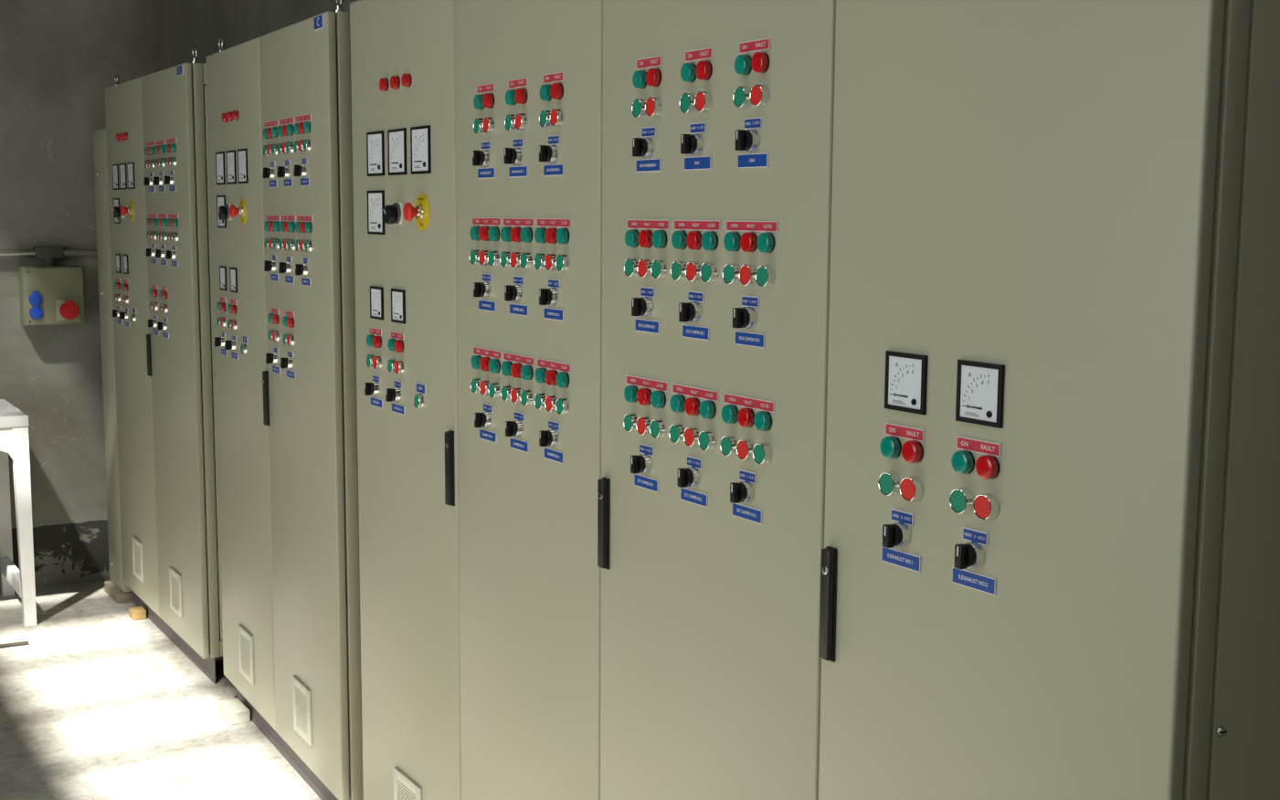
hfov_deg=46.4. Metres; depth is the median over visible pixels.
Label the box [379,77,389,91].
lamp
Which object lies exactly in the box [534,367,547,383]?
lamp
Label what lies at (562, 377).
lamp
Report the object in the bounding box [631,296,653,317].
switch
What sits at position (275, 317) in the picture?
lamp
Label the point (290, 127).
lamp
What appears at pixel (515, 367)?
lamp
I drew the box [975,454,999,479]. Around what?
lamp
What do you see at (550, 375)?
lamp
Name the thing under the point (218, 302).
lamp
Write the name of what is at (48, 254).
conduit pipe
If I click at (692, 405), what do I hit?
lamp
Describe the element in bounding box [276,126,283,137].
lamp
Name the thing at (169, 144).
lamp
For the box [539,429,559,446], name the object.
switch
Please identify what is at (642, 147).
switch
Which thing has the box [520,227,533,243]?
lamp
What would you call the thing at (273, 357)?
switch
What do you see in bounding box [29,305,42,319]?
socket
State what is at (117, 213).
switch
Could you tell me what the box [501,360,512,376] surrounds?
lamp
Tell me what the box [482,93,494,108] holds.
lamp
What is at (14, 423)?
table
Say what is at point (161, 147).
lamp
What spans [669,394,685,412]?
lamp
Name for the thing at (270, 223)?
lamp
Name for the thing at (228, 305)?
lamp
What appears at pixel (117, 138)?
lamp
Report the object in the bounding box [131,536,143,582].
vent grille
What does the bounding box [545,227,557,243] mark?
lamp
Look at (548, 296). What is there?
switch
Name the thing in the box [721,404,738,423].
lamp
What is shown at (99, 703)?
floor
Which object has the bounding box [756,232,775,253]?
lamp
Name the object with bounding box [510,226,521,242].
lamp
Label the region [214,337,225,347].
switch
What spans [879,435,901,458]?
lamp
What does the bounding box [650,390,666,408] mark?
lamp
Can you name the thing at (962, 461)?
lamp
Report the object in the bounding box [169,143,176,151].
lamp
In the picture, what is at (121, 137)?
lamp
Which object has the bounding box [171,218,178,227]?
lamp
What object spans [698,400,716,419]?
lamp
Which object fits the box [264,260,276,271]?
switch
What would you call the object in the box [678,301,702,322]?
switch
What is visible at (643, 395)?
lamp
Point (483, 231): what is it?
lamp
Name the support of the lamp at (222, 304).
on the tall cabinet at (280, 101)
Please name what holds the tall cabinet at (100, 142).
on the slab
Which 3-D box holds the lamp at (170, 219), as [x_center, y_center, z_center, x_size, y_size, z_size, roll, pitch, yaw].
[-1.558,-0.591,4.972,0.013,0.028,0.028,-4,8,-31]
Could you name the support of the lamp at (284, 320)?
on the tall cabinet at (280, 101)
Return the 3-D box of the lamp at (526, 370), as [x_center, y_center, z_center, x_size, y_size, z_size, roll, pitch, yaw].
[-0.205,-0.050,2.703,0.013,0.028,0.028,-4,8,-31]
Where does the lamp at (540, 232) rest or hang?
on the tall cabinet at (756, 399)
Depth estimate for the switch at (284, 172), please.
3.84 m
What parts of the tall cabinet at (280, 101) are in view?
name plate, name plate, name plate, name plate, door, name plate, handle, name plate, name plate, name plate, name plate, name plate, name plate, name plate, name plate, name plate, name plate, name plate, name plate, name plate, name plate, name plate, name plate, name plate, name plate, door, name plate, name plate, name plate, name plate, name plate, name plate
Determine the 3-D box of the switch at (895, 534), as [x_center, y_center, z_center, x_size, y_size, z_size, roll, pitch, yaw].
[0.314,0.168,1.850,0.029,0.031,0.031,-4,8,-31]
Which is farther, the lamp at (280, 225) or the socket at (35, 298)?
the socket at (35, 298)
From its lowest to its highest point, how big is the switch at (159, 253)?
0.031 m
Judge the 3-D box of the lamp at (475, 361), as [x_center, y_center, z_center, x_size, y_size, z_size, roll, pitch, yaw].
[-0.316,-0.073,2.885,0.013,0.028,0.028,-4,8,-31]
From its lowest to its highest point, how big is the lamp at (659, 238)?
0.028 m
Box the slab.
[104,581,134,603]
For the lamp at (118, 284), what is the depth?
5.72 m
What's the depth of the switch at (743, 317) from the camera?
2.09 m
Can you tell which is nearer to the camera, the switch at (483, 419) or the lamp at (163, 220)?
the switch at (483, 419)
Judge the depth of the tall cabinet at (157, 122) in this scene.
5.16 m
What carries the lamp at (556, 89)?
on the tall cabinet at (756, 399)
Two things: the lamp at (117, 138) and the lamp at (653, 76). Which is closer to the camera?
the lamp at (653, 76)
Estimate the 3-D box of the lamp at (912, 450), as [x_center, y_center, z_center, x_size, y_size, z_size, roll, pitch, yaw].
[0.332,0.063,1.824,0.013,0.028,0.028,-4,8,-31]
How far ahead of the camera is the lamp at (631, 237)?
2.35 m
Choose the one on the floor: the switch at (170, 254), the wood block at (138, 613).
the wood block at (138, 613)
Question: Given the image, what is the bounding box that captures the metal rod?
[0,641,28,647]
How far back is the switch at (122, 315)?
5.64 m
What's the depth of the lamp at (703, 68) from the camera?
2.15 m
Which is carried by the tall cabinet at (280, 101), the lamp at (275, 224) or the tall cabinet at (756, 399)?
the lamp at (275, 224)
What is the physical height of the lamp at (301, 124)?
0.028 m
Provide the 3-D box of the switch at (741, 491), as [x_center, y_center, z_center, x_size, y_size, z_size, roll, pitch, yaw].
[0.143,0.132,2.131,0.029,0.031,0.031,-4,8,-31]
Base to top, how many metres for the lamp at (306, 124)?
0.028 m
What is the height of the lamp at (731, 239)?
0.028 m
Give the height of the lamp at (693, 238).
0.028 m
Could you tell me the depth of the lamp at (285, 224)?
3.86 m
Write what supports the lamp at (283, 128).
on the tall cabinet at (280, 101)
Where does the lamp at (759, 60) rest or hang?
on the tall cabinet at (756, 399)
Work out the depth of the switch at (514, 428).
2.74 m
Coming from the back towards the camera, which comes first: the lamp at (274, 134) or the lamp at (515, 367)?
the lamp at (274, 134)
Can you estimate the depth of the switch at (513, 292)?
2.71 m
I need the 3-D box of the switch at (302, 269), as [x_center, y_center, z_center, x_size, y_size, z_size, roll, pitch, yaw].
[-0.851,-0.328,3.751,0.029,0.031,0.031,-4,8,-31]
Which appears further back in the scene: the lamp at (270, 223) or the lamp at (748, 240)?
the lamp at (270, 223)
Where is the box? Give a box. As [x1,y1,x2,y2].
[18,265,84,326]
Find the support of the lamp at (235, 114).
attached to the tall cabinet at (280, 101)
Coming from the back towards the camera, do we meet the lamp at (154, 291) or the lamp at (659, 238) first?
the lamp at (154, 291)
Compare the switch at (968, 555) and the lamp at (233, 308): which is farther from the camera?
the lamp at (233, 308)
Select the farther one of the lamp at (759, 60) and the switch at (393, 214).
the switch at (393, 214)
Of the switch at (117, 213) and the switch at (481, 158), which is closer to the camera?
the switch at (481, 158)
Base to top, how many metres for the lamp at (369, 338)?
0.028 m
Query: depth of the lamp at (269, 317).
4.04 m
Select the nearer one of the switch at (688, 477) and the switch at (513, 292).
the switch at (688, 477)
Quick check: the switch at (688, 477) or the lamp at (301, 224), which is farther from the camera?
the lamp at (301, 224)
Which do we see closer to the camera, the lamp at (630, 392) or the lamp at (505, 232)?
the lamp at (630, 392)
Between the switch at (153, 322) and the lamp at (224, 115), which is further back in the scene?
the switch at (153, 322)
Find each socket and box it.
[28,291,42,305]
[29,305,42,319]
[59,300,79,319]
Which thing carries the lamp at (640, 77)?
on the tall cabinet at (756, 399)
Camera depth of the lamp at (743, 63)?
2.07 m
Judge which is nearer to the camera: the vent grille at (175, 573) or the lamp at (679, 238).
the lamp at (679, 238)
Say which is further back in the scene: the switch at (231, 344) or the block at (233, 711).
the block at (233, 711)
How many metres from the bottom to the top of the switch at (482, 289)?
0.031 m
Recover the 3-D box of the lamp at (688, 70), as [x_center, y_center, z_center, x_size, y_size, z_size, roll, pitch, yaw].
[0.071,-0.482,2.195,0.013,0.028,0.028,-4,8,-31]
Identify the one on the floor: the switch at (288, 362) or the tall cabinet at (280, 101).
the tall cabinet at (280, 101)
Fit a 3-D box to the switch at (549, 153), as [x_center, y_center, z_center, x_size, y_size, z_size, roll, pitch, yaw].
[-0.160,-0.424,2.570,0.029,0.031,0.031,-4,8,-31]
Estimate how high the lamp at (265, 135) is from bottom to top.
0.028 m
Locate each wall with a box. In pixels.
[0,0,206,592]
[204,0,359,56]
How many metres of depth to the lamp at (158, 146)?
5.05 m
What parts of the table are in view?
leg, leg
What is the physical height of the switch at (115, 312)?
0.031 m
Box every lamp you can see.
[115,133,119,141]
[116,282,120,289]
[118,133,123,140]
[122,132,127,139]
[123,284,128,291]
[149,146,154,154]
[151,218,156,226]
[152,289,157,296]
[156,145,160,153]
[158,145,164,153]
[158,218,162,226]
[161,218,166,226]
[161,291,167,299]
[167,143,172,152]
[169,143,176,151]
[169,218,173,226]
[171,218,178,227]
[216,301,222,310]
[220,302,225,311]
[221,112,227,122]
[226,111,232,121]
[227,304,232,313]
[230,305,236,314]
[232,110,238,120]
[262,128,269,138]
[264,221,269,231]
[266,127,273,138]
[267,313,274,323]
[268,221,273,231]
[271,126,277,137]
[272,221,279,232]
[272,314,279,324]
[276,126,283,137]
[278,221,285,232]
[281,125,288,136]
[282,316,288,327]
[283,221,289,232]
[285,124,293,135]
[286,317,294,327]
[287,221,295,232]
[293,123,300,134]
[295,222,300,232]
[297,122,305,133]
[299,222,305,232]
[303,121,310,133]
[304,222,312,232]
[366,334,374,346]
[372,335,381,348]
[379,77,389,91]
[387,338,396,351]
[390,75,400,89]
[394,339,403,352]
[401,73,412,87]
[469,225,479,240]
[470,355,481,369]
[473,94,484,109]
[478,225,489,241]
[479,356,490,371]
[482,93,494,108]
[487,226,499,241]
[488,358,500,373]
[500,226,511,242]
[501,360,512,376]
[505,89,516,105]
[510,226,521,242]
[510,362,522,378]
[514,88,527,104]
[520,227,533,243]
[520,364,533,380]
[534,227,546,243]
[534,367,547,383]
[539,84,551,101]
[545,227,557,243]
[545,370,557,385]
[550,83,563,99]
[556,227,569,243]
[556,371,569,388]
[624,229,639,247]
[624,385,638,402]
[632,70,646,88]
[636,388,651,405]
[637,230,652,247]
[645,68,661,86]
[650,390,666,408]
[651,230,667,248]
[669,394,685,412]
[671,230,687,249]
[680,63,696,82]
[684,397,700,415]
[686,231,701,250]
[695,60,712,80]
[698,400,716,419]
[701,231,718,250]
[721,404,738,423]
[723,232,740,251]
[734,54,751,74]
[737,407,754,427]
[740,232,757,252]
[751,52,769,73]
[753,411,772,431]
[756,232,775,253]
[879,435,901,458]
[901,440,923,463]
[951,450,974,474]
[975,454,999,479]
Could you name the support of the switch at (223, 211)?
attached to the tall cabinet at (280, 101)
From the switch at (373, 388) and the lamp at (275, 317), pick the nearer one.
the switch at (373, 388)
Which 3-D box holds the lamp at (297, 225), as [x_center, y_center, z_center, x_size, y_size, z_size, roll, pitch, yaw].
[-0.864,-0.437,3.777,0.011,0.028,0.028,-4,8,-29]
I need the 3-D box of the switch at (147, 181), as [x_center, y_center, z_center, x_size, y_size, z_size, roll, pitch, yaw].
[-1.710,-0.760,5.191,0.029,0.031,0.031,-4,8,-31]
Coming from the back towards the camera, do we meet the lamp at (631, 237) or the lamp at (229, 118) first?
the lamp at (229, 118)
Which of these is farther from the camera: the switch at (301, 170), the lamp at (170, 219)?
the lamp at (170, 219)
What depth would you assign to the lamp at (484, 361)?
2.84 m
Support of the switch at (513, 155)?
attached to the tall cabinet at (756, 399)
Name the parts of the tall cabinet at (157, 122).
door, handle, name plate, name plate, name plate, name plate, name plate, name plate, name plate, name plate, name plate, name plate, name plate, name plate, name plate, name plate, door, name plate, panel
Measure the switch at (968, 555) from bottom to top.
0.031 m
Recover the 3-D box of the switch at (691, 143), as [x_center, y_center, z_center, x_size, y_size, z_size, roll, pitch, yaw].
[0.074,-0.375,2.187,0.029,0.031,0.031,-4,8,-31]
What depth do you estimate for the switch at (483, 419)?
2.85 m
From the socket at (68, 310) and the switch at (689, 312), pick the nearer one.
the switch at (689, 312)
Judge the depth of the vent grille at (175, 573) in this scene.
5.23 m
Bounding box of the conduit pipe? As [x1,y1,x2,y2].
[0,245,97,266]
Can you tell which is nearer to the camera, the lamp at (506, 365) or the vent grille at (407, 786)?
the lamp at (506, 365)
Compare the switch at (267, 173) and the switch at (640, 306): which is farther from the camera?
the switch at (267, 173)
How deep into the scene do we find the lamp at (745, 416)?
2.12 m
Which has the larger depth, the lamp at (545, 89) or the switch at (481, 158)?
the switch at (481, 158)
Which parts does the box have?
socket plate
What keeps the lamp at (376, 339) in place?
on the tall cabinet at (756, 399)
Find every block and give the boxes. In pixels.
[128,606,147,620]
[219,698,250,725]
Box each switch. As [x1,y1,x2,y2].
[111,309,120,317]
[113,204,124,217]
[119,311,127,319]
[143,177,153,186]
[145,248,155,256]
[147,318,157,327]
[153,176,163,185]
[155,248,165,257]
[157,321,167,330]
[163,175,174,184]
[165,250,176,259]
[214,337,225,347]
[217,203,232,220]
[224,339,236,349]
[262,167,275,179]
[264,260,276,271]
[265,352,278,363]
[276,166,290,178]
[278,261,291,274]
[280,357,293,369]
[293,164,306,177]
[295,263,308,275]
[364,381,380,395]
[383,201,404,224]
[385,387,401,401]
[472,149,490,167]
[473,281,491,297]
[474,411,492,427]
[503,147,522,165]
[504,284,523,301]
[505,420,523,436]
[539,144,559,163]
[539,287,559,306]
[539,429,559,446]
[630,454,652,474]
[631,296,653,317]
[632,137,655,158]
[677,466,700,487]
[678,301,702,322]
[680,133,704,155]
[729,480,754,503]
[732,306,757,328]
[735,129,760,152]
[882,521,910,548]
[954,541,984,570]
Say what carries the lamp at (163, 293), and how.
on the tall cabinet at (157, 122)
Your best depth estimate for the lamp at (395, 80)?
3.14 m
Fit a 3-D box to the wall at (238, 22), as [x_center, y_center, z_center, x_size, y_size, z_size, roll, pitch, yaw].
[0.555,-0.992,2.540,0.100,4.500,9.350,-4,8,-31]
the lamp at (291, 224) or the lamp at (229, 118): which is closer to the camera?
the lamp at (291, 224)
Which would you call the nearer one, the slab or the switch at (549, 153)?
the switch at (549, 153)
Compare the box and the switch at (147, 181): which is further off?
the box
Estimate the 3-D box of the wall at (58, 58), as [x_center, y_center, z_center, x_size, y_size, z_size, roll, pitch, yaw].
[-4.007,-1.348,5.159,4.965,4.500,0.100,-4,8,-31]
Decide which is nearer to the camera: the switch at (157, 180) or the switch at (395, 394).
the switch at (395, 394)
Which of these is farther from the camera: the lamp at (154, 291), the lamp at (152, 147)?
the lamp at (154, 291)
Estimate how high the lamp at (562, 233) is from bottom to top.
0.028 m
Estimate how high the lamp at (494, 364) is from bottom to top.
0.028 m
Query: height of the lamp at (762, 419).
0.028 m
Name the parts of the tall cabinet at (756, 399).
name plate, name plate, name plate, name plate, name plate, name plate, door, name plate, handle, name plate, name plate, name plate, name plate, name plate, name plate, name plate, name plate, name plate, name plate, name plate, name plate, name plate, name plate, name plate, name plate, name plate, name plate, door, name plate, name plate, name plate, name plate, name plate, name plate, name plate, name plate, name plate, handle, name plate, name plate, name plate, name plate, name plate, name plate, name plate, name plate, name plate, name plate, name plate, name plate, name plate, name plate, name plate, name plate, name plate, name plate, door, name plate, name plate, name plate, name plate, name plate, name plate, name plate, name plate, name plate, handle, name plate, name plate, name plate, name plate, name plate, name plate, door, panel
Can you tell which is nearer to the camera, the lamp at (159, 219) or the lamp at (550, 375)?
the lamp at (550, 375)
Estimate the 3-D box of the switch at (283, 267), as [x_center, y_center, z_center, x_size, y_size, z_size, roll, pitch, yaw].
[-0.923,-0.344,3.879,0.029,0.031,0.031,-4,8,-31]
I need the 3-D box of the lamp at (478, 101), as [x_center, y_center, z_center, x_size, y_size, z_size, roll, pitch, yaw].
[-0.302,-0.560,2.807,0.013,0.028,0.028,-4,8,-31]
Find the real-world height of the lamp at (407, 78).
0.028 m
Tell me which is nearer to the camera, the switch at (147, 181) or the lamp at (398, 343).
the lamp at (398, 343)
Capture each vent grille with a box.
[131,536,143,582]
[169,566,182,618]
[238,624,253,686]
[292,676,311,746]
[393,767,422,799]
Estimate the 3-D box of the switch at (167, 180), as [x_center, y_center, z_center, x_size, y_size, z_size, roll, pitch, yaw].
[-1.561,-0.729,4.946,0.029,0.031,0.031,-4,8,-31]
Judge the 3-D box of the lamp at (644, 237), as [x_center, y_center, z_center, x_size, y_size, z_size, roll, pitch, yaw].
[0.008,-0.251,2.326,0.013,0.028,0.028,-4,8,-31]
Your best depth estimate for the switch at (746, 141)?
2.06 m
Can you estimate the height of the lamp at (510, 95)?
0.028 m
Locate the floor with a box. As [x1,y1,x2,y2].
[0,580,321,799]
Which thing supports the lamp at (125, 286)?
on the tall cabinet at (157, 122)
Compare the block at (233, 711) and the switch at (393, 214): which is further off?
the block at (233, 711)
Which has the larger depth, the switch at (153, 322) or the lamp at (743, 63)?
the switch at (153, 322)
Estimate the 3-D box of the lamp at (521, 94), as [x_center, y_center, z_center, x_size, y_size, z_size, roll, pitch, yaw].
[-0.212,-0.541,2.659,0.013,0.028,0.028,-4,8,-31]
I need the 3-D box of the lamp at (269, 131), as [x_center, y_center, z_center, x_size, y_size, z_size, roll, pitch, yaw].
[-0.979,-0.708,3.956,0.013,0.028,0.028,-4,8,-31]
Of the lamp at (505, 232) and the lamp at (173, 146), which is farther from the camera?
the lamp at (173, 146)
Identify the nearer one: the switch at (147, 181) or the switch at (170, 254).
the switch at (170, 254)
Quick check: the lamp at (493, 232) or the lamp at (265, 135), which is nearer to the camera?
the lamp at (493, 232)
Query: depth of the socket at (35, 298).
6.03 m
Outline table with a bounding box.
[0,399,36,626]
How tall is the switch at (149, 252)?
0.031 m
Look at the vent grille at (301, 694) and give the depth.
4.00 m
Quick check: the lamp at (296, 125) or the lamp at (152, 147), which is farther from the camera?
the lamp at (152, 147)
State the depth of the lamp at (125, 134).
5.48 m
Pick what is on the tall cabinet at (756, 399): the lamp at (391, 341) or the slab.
the lamp at (391, 341)
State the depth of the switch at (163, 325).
5.14 m
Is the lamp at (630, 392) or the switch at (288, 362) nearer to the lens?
the lamp at (630, 392)
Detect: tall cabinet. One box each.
[93,127,133,592]
[104,44,223,684]
[206,0,363,799]
[349,0,1279,799]
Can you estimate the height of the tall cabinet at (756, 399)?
2.103 m
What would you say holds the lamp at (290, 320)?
on the tall cabinet at (280, 101)
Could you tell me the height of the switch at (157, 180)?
0.031 m
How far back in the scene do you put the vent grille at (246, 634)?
4.50 m
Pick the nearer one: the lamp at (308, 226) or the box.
the lamp at (308, 226)
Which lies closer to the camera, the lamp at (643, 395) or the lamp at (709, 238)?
the lamp at (709, 238)
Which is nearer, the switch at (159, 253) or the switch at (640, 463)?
the switch at (640, 463)
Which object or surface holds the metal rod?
on the floor

